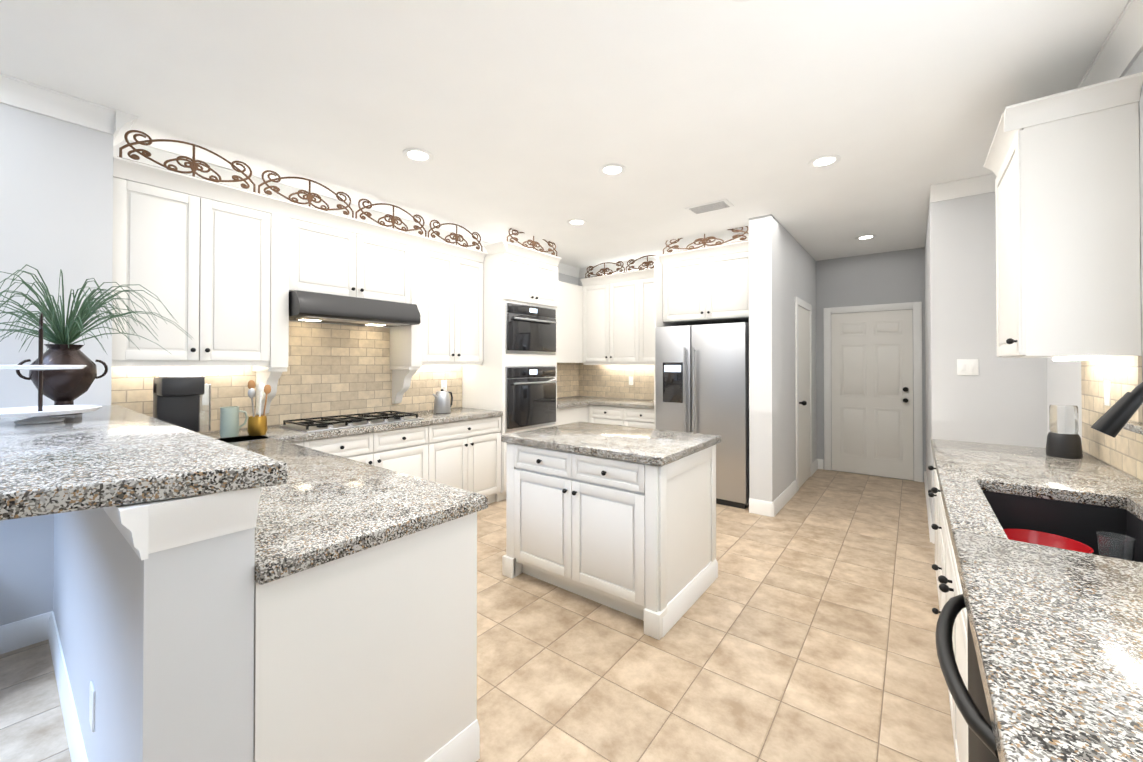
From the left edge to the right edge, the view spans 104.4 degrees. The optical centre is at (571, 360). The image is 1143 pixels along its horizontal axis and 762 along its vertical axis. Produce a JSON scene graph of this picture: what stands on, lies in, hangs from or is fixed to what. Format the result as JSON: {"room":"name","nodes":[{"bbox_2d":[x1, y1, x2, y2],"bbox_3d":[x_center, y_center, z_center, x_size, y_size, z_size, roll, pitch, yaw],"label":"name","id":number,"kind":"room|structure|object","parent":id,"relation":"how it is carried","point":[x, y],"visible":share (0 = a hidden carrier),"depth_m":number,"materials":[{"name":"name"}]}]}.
{"room":"kitchen","nodes":[
{"label":"kitchen","id":0,"kind":"room"},
{"bbox_2d":[0,103,112,625],"bbox_3d":[-3.370,0.025,1.758,0.550,2.750,2.100,0,-1,38],"label":"wall","id":1,"kind":"structure","parent":0,"point":[56,195],"depth_m":2.23,"materials":[{"name":"grey paint"}]},
{"bbox_2d":[0,611,52,654],"bbox_3d":[-3.208,1.333,1.495,0.016,0.130,1.898,0,-1,38],"label":"baseboard","id":2,"kind":"structure","parent":1,"relation":"attached to","point":[23,633],"depth_m":2.17,"materials":[{"name":"white wood"}]},
{"bbox_2d":[0,73,137,142],"bbox_3d":[-3.093,-1.296,1.607,0.085,0.110,2.185,0,-1,38],"label":"crown molding","id":3,"kind":"structure","parent":1,"relation":"attached to","point":[16,92],"depth_m":2.26,"materials":[{"name":"white wood"}]},
{"bbox_2d":[113,140,139,159],"bbox_3d":[-2.612,-1.289,2.563,0.300,0.110,0.085,0,-1,38],"label":"crown molding","id":4,"kind":"structure","parent":1,"relation":"attached to","point":[117,144],"depth_m":2.71,"materials":[{"name":"white wood"}]},
{"bbox_2d":[113,144,583,277],"bbox_3d":[-1.329,-1.273,4.550,0.085,0.110,4.800,0,-1,38],"label":"crown molding","id":5,"kind":"structure","parent":1,"relation":"attached to","point":[159,155],"depth_m":3.44,"materials":[{"name":"white wood"}]},
{"bbox_2d":[289,273,577,327],"bbox_3d":[-1.377,0.048,4.672,0.150,2.750,4.950,0,-1,38],"label":"wall","id":6,"kind":"structure","parent":0,"point":[567,279],"depth_m":6.18,"materials":[{"name":"grey paint"}]},
{"bbox_2d":[112,156,275,363],"bbox_3d":[-2.453,-0.553,2.868,0.351,1.124,0.768,0,-1,38],"label":"upper cabinet","id":7,"kind":"object","parent":6,"relation":"attached to","point":[220,271],"depth_m":2.72,"materials":[{"name":"white wood"}]},
{"bbox_2d":[111,321,461,432],"bbox_3d":[-2.003,0.099,3.725,0.010,0.802,2.684,0,-1,38],"label":"backsplash","id":8,"kind":"structure","parent":6,"relation":"attached to","point":[334,369],"depth_m":3.64,"materials":[{"name":"tile"}]},
{"bbox_2d":[441,380,446,390],"bbox_3d":[-1.320,0.264,4.595,0.006,0.115,0.070,0,-1,38],"label":"electrical outlet plate","id":9,"kind":"object","parent":8,"relation":"attached to","point":[443,382],"depth_m":4.59,"materials":[{"name":"white plastic"}]},
{"bbox_2d":[272,200,411,303],"bbox_3d":[-1.855,-0.800,3.645,0.351,0.619,0.970,0,-1,38],"label":"upper cabinet","id":10,"kind":"object","parent":6,"relation":"attached to","point":[318,251],"depth_m":3.43,"materials":[{"name":"white wood"}]},
{"bbox_2d":[289,290,420,326],"bbox_3d":[-1.786,-0.395,3.589,0.500,0.181,0.950,0,-1,38],"label":"range hood","id":11,"kind":"object","parent":10,"relation":"attached to","point":[318,307],"visible":0.98,"depth_m":3.39,"materials":[{"name":"black metal"}]},
{"bbox_2d":[396,236,483,363],"bbox_3d":[-1.270,-0.542,4.402,0.351,1.124,0.726,0,-1,38],"label":"upper cabinet","id":12,"kind":"object","parent":6,"relation":"attached to","point":[447,279],"depth_m":4.20,"materials":[{"name":"white wood"}]},
{"bbox_2d":[117,130,482,251],"bbox_3d":[-1.722,-1.221,3.521,0.013,0.213,2.650,0,-1,38],"label":"ironwork","id":13,"kind":"object","parent":12,"relation":"on","point":[194,166],"visible":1,"depth_m":3.08,"materials":[{"name":"brown metal"}]},
{"bbox_2d":[557,363,578,397],"bbox_3d":[-0.285,0.276,5.952,0.011,0.482,1.230,0,-1,38],"label":"backsplash","id":14,"kind":"structure","parent":6,"relation":"attached to","point":[567,373],"depth_m":6.24,"materials":[{"name":"tile"}]},
{"bbox_2d":[557,281,584,363],"bbox_3d":[-0.230,-0.484,5.722,0.387,1.030,0.923,0,-1,38],"label":"upper cabinet","id":15,"kind":"object","parent":6,"relation":"attached to","point":[571,297],"depth_m":5.78,"materials":[{"name":"white wood"}]},
{"bbox_2d":[0,469,955,761],"bbox_3d":[-1.521,1.435,2.467,10.500,0.060,12.300,0,-1,38],"label":"floor","id":16,"kind":"structure","parent":0,"point":[802,629],"depth_m":2.08,"materials":[{"name":"beige tile"}]},
{"bbox_2d":[48,487,260,761],"bbox_3d":[-1.687,0.845,1.622,2.275,1.108,0.230,0,-1,38],"label":"wall column","id":17,"kind":"structure","parent":16,"relation":"on","point":[151,632],"depth_m":1.00,"materials":[{"name":"grey paint"}]},
{"bbox_2d":[0,405,287,520],"bbox_3d":[-1.775,0.263,1.463,2.331,0.050,0.665,0,-1,38],"label":"bar","id":18,"kind":"object","parent":17,"relation":"on","point":[108,456],"visible":0.96,"depth_m":1.00,"materials":[{"name":"grey stone"}]},
{"bbox_2d":[0,312,101,423],"bbox_3d":[-2.049,0.027,1.711,0.330,0.424,0.330,0,-1,38],"label":"tiered tray","id":19,"kind":"object","parent":18,"relation":"on","point":[40,413],"visible":1,"depth_m":1.71,"materials":[{"name":"white ceramic"}]},
{"bbox_2d":[0,264,192,415],"bbox_3d":[-2.233,-0.068,1.974,0.776,0.617,0.844,0,-1,38],"label":"potted plant","id":20,"kind":"object","parent":18,"relation":"on","point":[65,387],"visible":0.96,"depth_m":1.94,"materials":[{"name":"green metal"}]},
{"bbox_2d":[288,439,319,450],"bbox_3d":[-2.075,0.976,3.086,0.668,0.870,0.276,0,-1,38],"label":"base cabinet","id":21,"kind":"object","parent":16,"relation":"on","point":[307,442],"depth_m":3.00,"materials":[{"name":"wood"}]},
{"bbox_2d":[253,515,479,761],"bbox_3d":[-0.832,0.964,1.538,0.749,0.870,0.679,0,-1,38],"label":"base cabinet","id":22,"kind":"object","parent":16,"relation":"on","point":[365,612],"depth_m":1.28,"materials":[{"name":"wood"}]},
{"bbox_2d":[229,439,487,586],"bbox_3d":[-1.406,0.509,1.996,2.264,0.046,0.698,0,-1,38],"label":"countertop","id":23,"kind":"structure","parent":22,"relation":"on","point":[330,508],"depth_m":1.46,"materials":[{"name":"grey stone"}]},
{"bbox_2d":[320,427,435,478],"bbox_3d":[-1.741,0.979,3.558,0.621,0.870,1.061,0,-1,38],"label":"base cabinet","id":24,"kind":"object","parent":16,"relation":"on","point":[412,450],"depth_m":3.51,"materials":[{"name":"wood"}]},
{"bbox_2d":[436,415,502,503],"bbox_3d":[-1.214,0.985,4.242,0.621,0.870,0.893,0,-1,38],"label":"base cabinet","id":25,"kind":"object","parent":16,"relation":"on","point":[468,453],"depth_m":4.11,"materials":[{"name":"wood"}]},
{"bbox_2d":[200,407,502,442],"bbox_3d":[-1.751,0.521,3.529,0.645,0.046,2.684,0,-1,38],"label":"countertop","id":26,"kind":"structure","parent":25,"relation":"on","point":[457,415],"depth_m":3.33,"materials":[{"name":"grey stone"}]},
{"bbox_2d":[152,375,210,432],"bbox_3d":[-2.384,0.293,2.736,0.245,0.398,0.262,0,-1,38],"label":"coffee maker","id":27,"kind":"object","parent":26,"relation":"on","point":[183,401],"visible":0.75,"depth_m":2.70,"materials":[{"name":"black plastic"}]},
{"bbox_2d":[220,406,247,436],"bbox_3d":[-2.198,0.398,2.891,0.100,0.190,0.152,0,-1,38],"label":"mug","id":28,"kind":"object","parent":26,"relation":"on","point":[229,422],"visible":1,"depth_m":2.84,"materials":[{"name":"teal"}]},
{"bbox_2d":[247,380,270,435],"bbox_3d":[-2.071,0.312,2.925,0.117,0.363,0.140,0,-1,38],"label":"utensil crock","id":29,"kind":"object","parent":26,"relation":"on","point":[257,425],"visible":1,"depth_m":2.90,"materials":[{"name":"gold metal"}]},
{"bbox_2d":[279,411,423,432],"bbox_3d":[-1.718,0.475,3.530,0.500,0.046,0.910,0,-1,38],"label":"gas cooktop","id":30,"kind":"object","parent":26,"relation":"in","point":[308,425],"visible":1,"depth_m":3.40,"materials":[{"name":"silver metal"}]},
{"bbox_2d":[433,389,452,413],"bbox_3d":[-1.230,0.389,4.245,0.160,0.229,0.229,0,-1,38],"label":"kettle","id":31,"kind":"object","parent":26,"relation":"on","point":[442,404],"visible":1,"depth_m":4.18,"materials":[{"name":"silver metal"}]},
{"bbox_2d":[462,240,561,501],"bbox_3d":[-0.664,0.129,4.888,0.711,2.590,0.915,0,-1,38],"label":"tall cabinet","id":32,"kind":"object","parent":16,"relation":"on","point":[513,377],"visible":0.75,"depth_m":4.59,"materials":[{"name":"white wood"}]},
{"bbox_2d":[506,228,556,255],"bbox_3d":[-0.404,-1.262,4.740,0.013,0.183,0.810,0,-1,38],"label":"ironwork","id":33,"kind":"object","parent":32,"relation":"on","point":[533,243],"visible":0.98,"depth_m":4.73,"materials":[{"name":"brown metal"}]},
{"bbox_2d":[557,404,588,424],"bbox_3d":[-0.227,0.995,5.539,0.600,0.870,0.655,0,-1,38],"label":"base cabinet","id":34,"kind":"object","parent":16,"relation":"on","point":[564,415],"depth_m":5.37,"materials":[{"name":"wood"}]},
{"bbox_2d":[593,404,628,425],"bbox_3d":[0.637,0.996,5.652,0.545,0.870,0.621,0,-1,38],"label":"base cabinet","id":35,"kind":"object","parent":16,"relation":"on","point":[611,416],"depth_m":5.39,"materials":[{"name":"wood"}]},
{"bbox_2d":[557,396,616,407],"bbox_3d":[-0.026,0.539,5.767,0.645,0.046,1.255,0,-1,38],"label":"countertop","id":36,"kind":"structure","parent":35,"relation":"on","point":[576,401],"depth_m":5.67,"materials":[{"name":"grey stone"}]},
{"bbox_2d":[589,398,653,407],"bbox_3d":[0.801,0.537,5.514,0.984,0.046,0.645,0,-1,38],"label":"countertop","id":37,"kind":"structure","parent":35,"relation":"on","point":[618,403],"depth_m":5.38,"materials":[{"name":"grey stone"}]},
{"bbox_2d":[501,422,720,639],"bbox_3d":[0.251,0.951,2.902,1.160,0.915,0.894,0,-1,38],"label":"kitchen island","id":38,"kind":"object","parent":16,"relation":"on","point":[620,518],"visible":1,"depth_m":2.55,"materials":[{"name":"wood"}]},
{"bbox_2d":[629,408,653,428],"bbox_3d":[0.980,0.994,5.388,0.551,0.870,0.621,0,-1,38],"label":"base cabinet","id":39,"kind":"object","parent":16,"relation":"on","point":[639,413],"depth_m":5.13,"materials":[{"name":"wood"}]},
{"bbox_2d":[654,240,748,428],"bbox_3d":[1.523,0.127,4.865,1.082,2.595,0.798,0,-1,38],"label":"wall cabinet","id":40,"kind":"object","parent":16,"relation":"on","point":[705,285],"visible":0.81,"depth_m":4.70,"materials":[{"name":"white wood"}]},
{"bbox_2d":[663,226,748,253],"bbox_3d":[1.398,-1.273,4.658,0.980,0.193,0.013,0,-1,38],"label":"ironwork","id":41,"kind":"object","parent":40,"relation":"on","point":[707,240],"visible":0.92,"depth_m":4.64,"materials":[{"name":"brown metal"}]},
{"bbox_2d":[655,322,748,508],"bbox_3d":[1.502,0.533,4.777,0.942,1.780,0.862,0,-1,38],"label":"refrigerator","id":42,"kind":"object","parent":16,"relation":"on","point":[702,378],"visible":0.67,"depth_m":4.38,"materials":[{"name":"grey metal"}]},
{"bbox_2d":[932,463,935,610],"bbox_3d":[2.322,0.970,2.325,0.629,0.870,0.640,0,-1,38],"label":"base cabinet","id":43,"kind":"object","parent":16,"relation":"on","point":[933,468],"depth_m":2.62,"materials":[{"name":"wood"}]},
{"bbox_2d":[936,483,951,706],"bbox_3d":[1.980,0.966,1.881,0.629,0.870,0.594,0,-1,38],"label":"base cabinet","id":44,"kind":"object","parent":16,"relation":"on","point":[943,548],"depth_m":1.98,"materials":[{"name":"wood"}]},
{"bbox_2d":[952,563,967,761],"bbox_3d":[1.271,0.959,0.961,0.629,0.870,0.213,0,-1,38],"label":"base cabinet","id":45,"kind":"object","parent":16,"relation":"on","point":[960,628],"depth_m":1.29,"materials":[{"name":"wood"}]},
{"bbox_2d":[932,439,1142,761],"bbox_3d":[1.107,0.500,0.765,0.645,0.046,4.600,0,-1,38],"label":"countertop","id":46,"kind":"structure","parent":45,"relation":"on","point":[1057,633],"depth_m":0.84,"materials":[{"name":"grey stone"}]},
{"bbox_2d":[984,487,1142,558],"bbox_3d":[1.569,0.633,1.380,0.419,0.234,0.804,0,-1,38],"label":"sink","id":47,"kind":"object","parent":46,"relation":"in","point":[1079,520],"depth_m":1.66,"materials":[{"name":"black metal"}]},
{"bbox_2d":[1003,529,1093,553],"bbox_3d":[1.636,0.666,1.539,0.248,0.142,0.317,0,-1,38],"label":"bowl","id":48,"kind":"object","parent":47,"relation":"in","point":[1040,538],"visible":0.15,"depth_m":1.63,"materials":[{"name":"red"}]},
{"bbox_2d":[1096,531,1135,560],"bbox_3d":[1.816,0.662,1.480,0.084,0.150,0.083,0,-1,38],"label":"glass tumbler","id":49,"kind":"object","parent":47,"relation":"in","point":[1116,545],"visible":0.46,"depth_m":1.46,"materials":[{"name":"grey"}]},
{"bbox_2d":[1045,404,1082,458],"bbox_3d":[2.494,0.357,2.247,0.130,0.262,0.130,0,-1,38],"label":"grinder","id":50,"kind":"object","parent":46,"relation":"on","point":[1063,439],"visible":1,"depth_m":2.21,"materials":[{"name":"black plastic"}]},
{"bbox_2d":[1091,382,1142,437],"bbox_3d":[1.551,0.254,1.154,0.277,0.451,0.106,0,-1,38],"label":"faucet","id":51,"kind":"object","parent":46,"relation":"on","point":[1113,420],"visible":1,"depth_m":1.17,"materials":[{"name":"black metal"}]},
{"bbox_2d":[935,594,998,761],"bbox_3d":[0.987,0.958,0.665,0.678,0.868,0.600,0,-1,38],"label":"dishwasher","id":52,"kind":"object","parent":16,"relation":"on","point":[971,704],"visible":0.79,"depth_m":0.84,"materials":[{"name":"grey metal"}]},
{"bbox_2d":[0,0,1128,268],"bbox_3d":[-1.521,-1.384,2.489,10.500,0.080,12.300,0,-1,38],"label":"ceiling","id":53,"kind":"structure","parent":0,"point":[528,118],"depth_m":2.26,"materials":[{"name":"white paint"}]},
{"bbox_2d":[402,148,432,162],"bbox_3d":[-1.003,-1.338,2.898,0.194,0.007,0.194,0,-1,38],"label":"recessed light","id":54,"kind":"object","parent":53,"relation":"in","point":[417,155],"visible":1,"depth_m":2.89,"materials":[{"name":"white"}]},
{"bbox_2d":[567,219,586,225],"bbox_3d":[0.053,-1.327,4.269,0.194,0.007,0.194,0,-1,38],"label":"recessed light","id":55,"kind":"object","parent":53,"relation":"in","point":[576,222],"visible":1,"depth_m":4.26,"materials":[{"name":"white"}]},
{"bbox_2d":[599,164,625,175],"bbox_3d":[0.287,-1.336,3.115,0.194,0.007,0.194,0,-1,38],"label":"recessed light","id":56,"kind":"object","parent":53,"relation":"in","point":[612,169],"visible":1,"depth_m":3.11,"materials":[{"name":"white"}]},
{"bbox_2d":[685,199,733,214],"bbox_3d":[1.197,-1.328,3.853,0.360,0.012,0.200,0,-1,38],"label":"ceiling vent","id":57,"kind":"object","parent":53,"relation":"in","point":[711,206],"visible":1,"depth_m":3.84,"materials":[{"name":"grey metal"}]},
{"bbox_2d":[732,0,751,1],"bbox_3d":[0.637,-1.348,1.571,0.194,0.007,0.194,0,-1,38],"label":"recessed light","id":58,"kind":"object","parent":53,"relation":"in","point":[741,0],"visible":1,"depth_m":1.66,"materials":[{"name":"white"}]},
{"bbox_2d":[808,154,840,167],"bbox_3d":[1.702,-1.337,2.985,0.194,0.007,0.194,0,-1,38],"label":"recessed light","id":59,"kind":"object","parent":53,"relation":"in","point":[824,161],"visible":1,"depth_m":2.99,"materials":[{"name":"white"}]},
{"bbox_2d":[855,235,876,239],"bbox_3d":[3.174,-1.323,4.780,0.194,0.007,0.194,0,-1,38],"label":"recessed light","id":60,"kind":"object","parent":53,"relation":"in","point":[865,237],"visible":1,"depth_m":4.79,"materials":[{"name":"white"}]},
{"bbox_2d":[578,236,795,480],"bbox_3d":[1.276,0.055,5.657,2.850,2.750,0.150,0,-1,38],"label":"wall","id":61,"kind":"structure","parent":0,"point":[793,308],"depth_m":4.78,"materials":[{"name":"grey paint"}]},
{"bbox_2d":[581,270,644,363],"bbox_3d":[0.620,-0.530,5.848,0.920,1.124,0.351,0,-1,38],"label":"upper cabinet","id":62,"kind":"object","parent":61,"relation":"attached to","point":[606,320],"depth_m":5.67,"materials":[{"name":"white wood"}]},
{"bbox_2d":[585,255,656,277],"bbox_3d":[0.677,-1.185,5.579,1.248,0.173,0.013,0,-1,38],"label":"ironwork","id":63,"kind":"object","parent":62,"relation":"on","point":[647,264],"visible":0.88,"depth_m":5.61,"materials":[{"name":"brown metal"}]},
{"bbox_2d":[579,363,653,399],"bbox_3d":[0.741,0.276,5.963,1.624,0.482,0.011,0,-1,38],"label":"backsplash","id":64,"kind":"structure","parent":61,"relation":"attached to","point":[581,379],"depth_m":6.05,"materials":[{"name":"tile"}]},
{"bbox_2d":[629,376,632,384],"bbox_3d":[0.793,0.275,5.914,0.070,0.115,0.004,0,-1,38],"label":"electrical outlet plate","id":65,"kind":"object","parent":64,"relation":"attached to","point":[630,378],"depth_m":5.92,"materials":[{"name":"white plastic"}]},
{"bbox_2d":[580,257,657,276],"bbox_3d":[1.160,-1.265,5.607,2.560,0.110,0.085,0,-1,38],"label":"crown molding","id":66,"kind":"structure","parent":61,"relation":"attached to","point":[613,267],"depth_m":6.03,"materials":[{"name":"white wood"}]},
{"bbox_2d":[645,268,653,363],"bbox_3d":[1.087,-0.533,5.488,0.488,1.124,0.351,0,-1,38],"label":"upper cabinet","id":67,"kind":"object","parent":61,"relation":"attached to","point":[649,273],"depth_m":5.38,"materials":[{"name":"white wood"}]},
{"bbox_2d":[749,214,816,501],"bbox_3d":[2.454,0.050,5.014,0.200,2.750,2.330,0,-1,38],"label":"wall","id":68,"kind":"structure","parent":0,"point":[770,373],"depth_m":4.14,"materials":[{"name":"grey paint"}]},
{"bbox_2d":[770,480,796,516],"bbox_3d":[2.122,1.355,4.397,0.016,0.130,0.996,0,-1,38],"label":"baseboard","id":69,"kind":"structure","parent":68,"relation":"attached to","point":[775,506],"depth_m":4.30,"materials":[{"name":"white wood"}]},
{"bbox_2d":[795,297,811,491],"bbox_3d":[2.736,0.369,5.142,0.087,2.115,0.890,0,-1,38],"label":"hall door","id":70,"kind":"structure","parent":68,"relation":"in","point":[803,381],"depth_m":5.11,"materials":[{"name":"white wood"}]},
{"bbox_2d":[812,459,820,474],"bbox_3d":[3.129,1.365,5.683,0.040,0.130,0.430,0,-1,38],"label":"baseboard","id":71,"kind":"structure","parent":68,"relation":"attached to","point":[816,465],"depth_m":5.76,"materials":[{"name":"white wood"}]},
{"bbox_2d":[816,247,925,481],"bbox_3d":[3.737,0.055,5.591,1.430,2.750,0.150,0,-1,38],"label":"wall","id":72,"kind":"structure","parent":0,"point":[891,277],"depth_m":5.54,"materials":[{"name":"paint"}]},
{"bbox_2d":[824,302,922,481],"bbox_3d":[3.690,0.371,5.477,1.010,2.115,0.082,0,-1,38],"label":"door","id":73,"kind":"structure","parent":72,"relation":"in","point":[872,372],"depth_m":5.47,"materials":[{"name":"white wood"}]},
{"bbox_2d":[925,197,931,517],"bbox_3d":[3.573,0.045,4.329,0.150,2.750,2.050,0,-1,38],"label":"wall","id":74,"kind":"structure","parent":0,"point":[928,357],"depth_m":4.17,"materials":[{"name":"grey paint"}]},
{"bbox_2d":[924,471,933,543],"bbox_3d":[3.455,1.355,4.305,0.020,0.130,2.216,0,-1,38],"label":"baseboard","id":75,"kind":"structure","parent":74,"relation":"attached to","point":[931,531],"depth_m":3.81,"materials":[{"name":"white wood"}]},
{"bbox_2d":[930,192,1047,523],"bbox_3d":[3.147,0.037,3.268,0.770,2.750,0.150,0,-1,38],"label":"wall","id":76,"kind":"structure","parent":0,"point":[1000,400],"depth_m":3.30,"materials":[{"name":"grey paint"}]},
{"bbox_2d":[930,173,996,202],"bbox_3d":[2.976,-1.283,3.262,0.520,0.110,0.085,0,-1,38],"label":"crown molding","id":77,"kind":"structure","parent":76,"relation":"attached to","point":[982,184],"depth_m":3.30,"materials":[{"name":"white wood"}]},
{"bbox_2d":[957,359,978,374],"bbox_3d":[2.960,0.052,3.312,0.120,0.120,0.008,0,-1,38],"label":"switch plate","id":78,"kind":"object","parent":76,"relation":"attached to","point":[967,366],"visible":1,"depth_m":3.31,"materials":[{"name":"white plastic"}]},
{"bbox_2d":[1047,50,1142,441],"bbox_3d":[1.286,0.014,0.346,0.150,2.750,6.750,0,-1,38],"label":"wall","id":79,"kind":"structure","parent":0,"point":[1063,382],"depth_m":2.51,"materials":[{"name":"grey paint"}]},
{"bbox_2d":[984,72,1142,357],"bbox_3d":[2.333,-0.577,2.162,0.399,1.120,0.745,0,-1,38],"label":"upper cabinet","id":80,"kind":"object","parent":79,"relation":"attached to","point":[1063,167],"visible":1,"depth_m":1.91,"materials":[{"name":"white wood"}]},
{"bbox_2d":[1053,357,1110,360],"bbox_3d":[2.429,-0.006,2.124,0.070,0.014,0.580,0,-1,38],"label":"under-cabinet light","id":81,"kind":"object","parent":80,"relation":"attached to","point":[1080,358],"visible":1,"depth_m":1.99,"materials":[{"name":"white plastic"}]},
{"bbox_2d":[1076,0,1142,88],"bbox_3d":[1.193,-1.305,0.429,0.085,0.110,6.750,0,-1,38],"label":"crown molding","id":82,"kind":"structure","parent":79,"relation":"attached to","point":[1118,52],"depth_m":1.84,"materials":[{"name":"white wood"}]},
{"bbox_2d":[1081,356,1142,481],"bbox_3d":[1.359,0.224,0.573,0.010,0.502,4.600,0,-1,38],"label":"backsplash","id":83,"kind":"structure","parent":79,"relation":"attached to","point":[1122,450],"depth_m":2.03,"materials":[{"name":"tile"}]},
{"bbox_2d":[1104,381,1110,405],"bbox_3d":[2.503,0.155,2.072,0.004,0.115,0.070,0,-1,38],"label":"electrical outlet plate","id":84,"kind":"object","parent":83,"relation":"attached to","point":[1107,397],"depth_m":2.06,"materials":[{"name":"white plastic"}]},
{"bbox_2d":[1123,422,1142,434],"bbox_3d":[1.119,0.255,0.281,0.073,0.029,3.824,0,-1,38],"label":"window sill","id":85,"kind":"structure","parent":79,"relation":"attached to","point":[1134,427],"depth_m":1.73,"materials":[{"name":"grey stone"}]}
]}

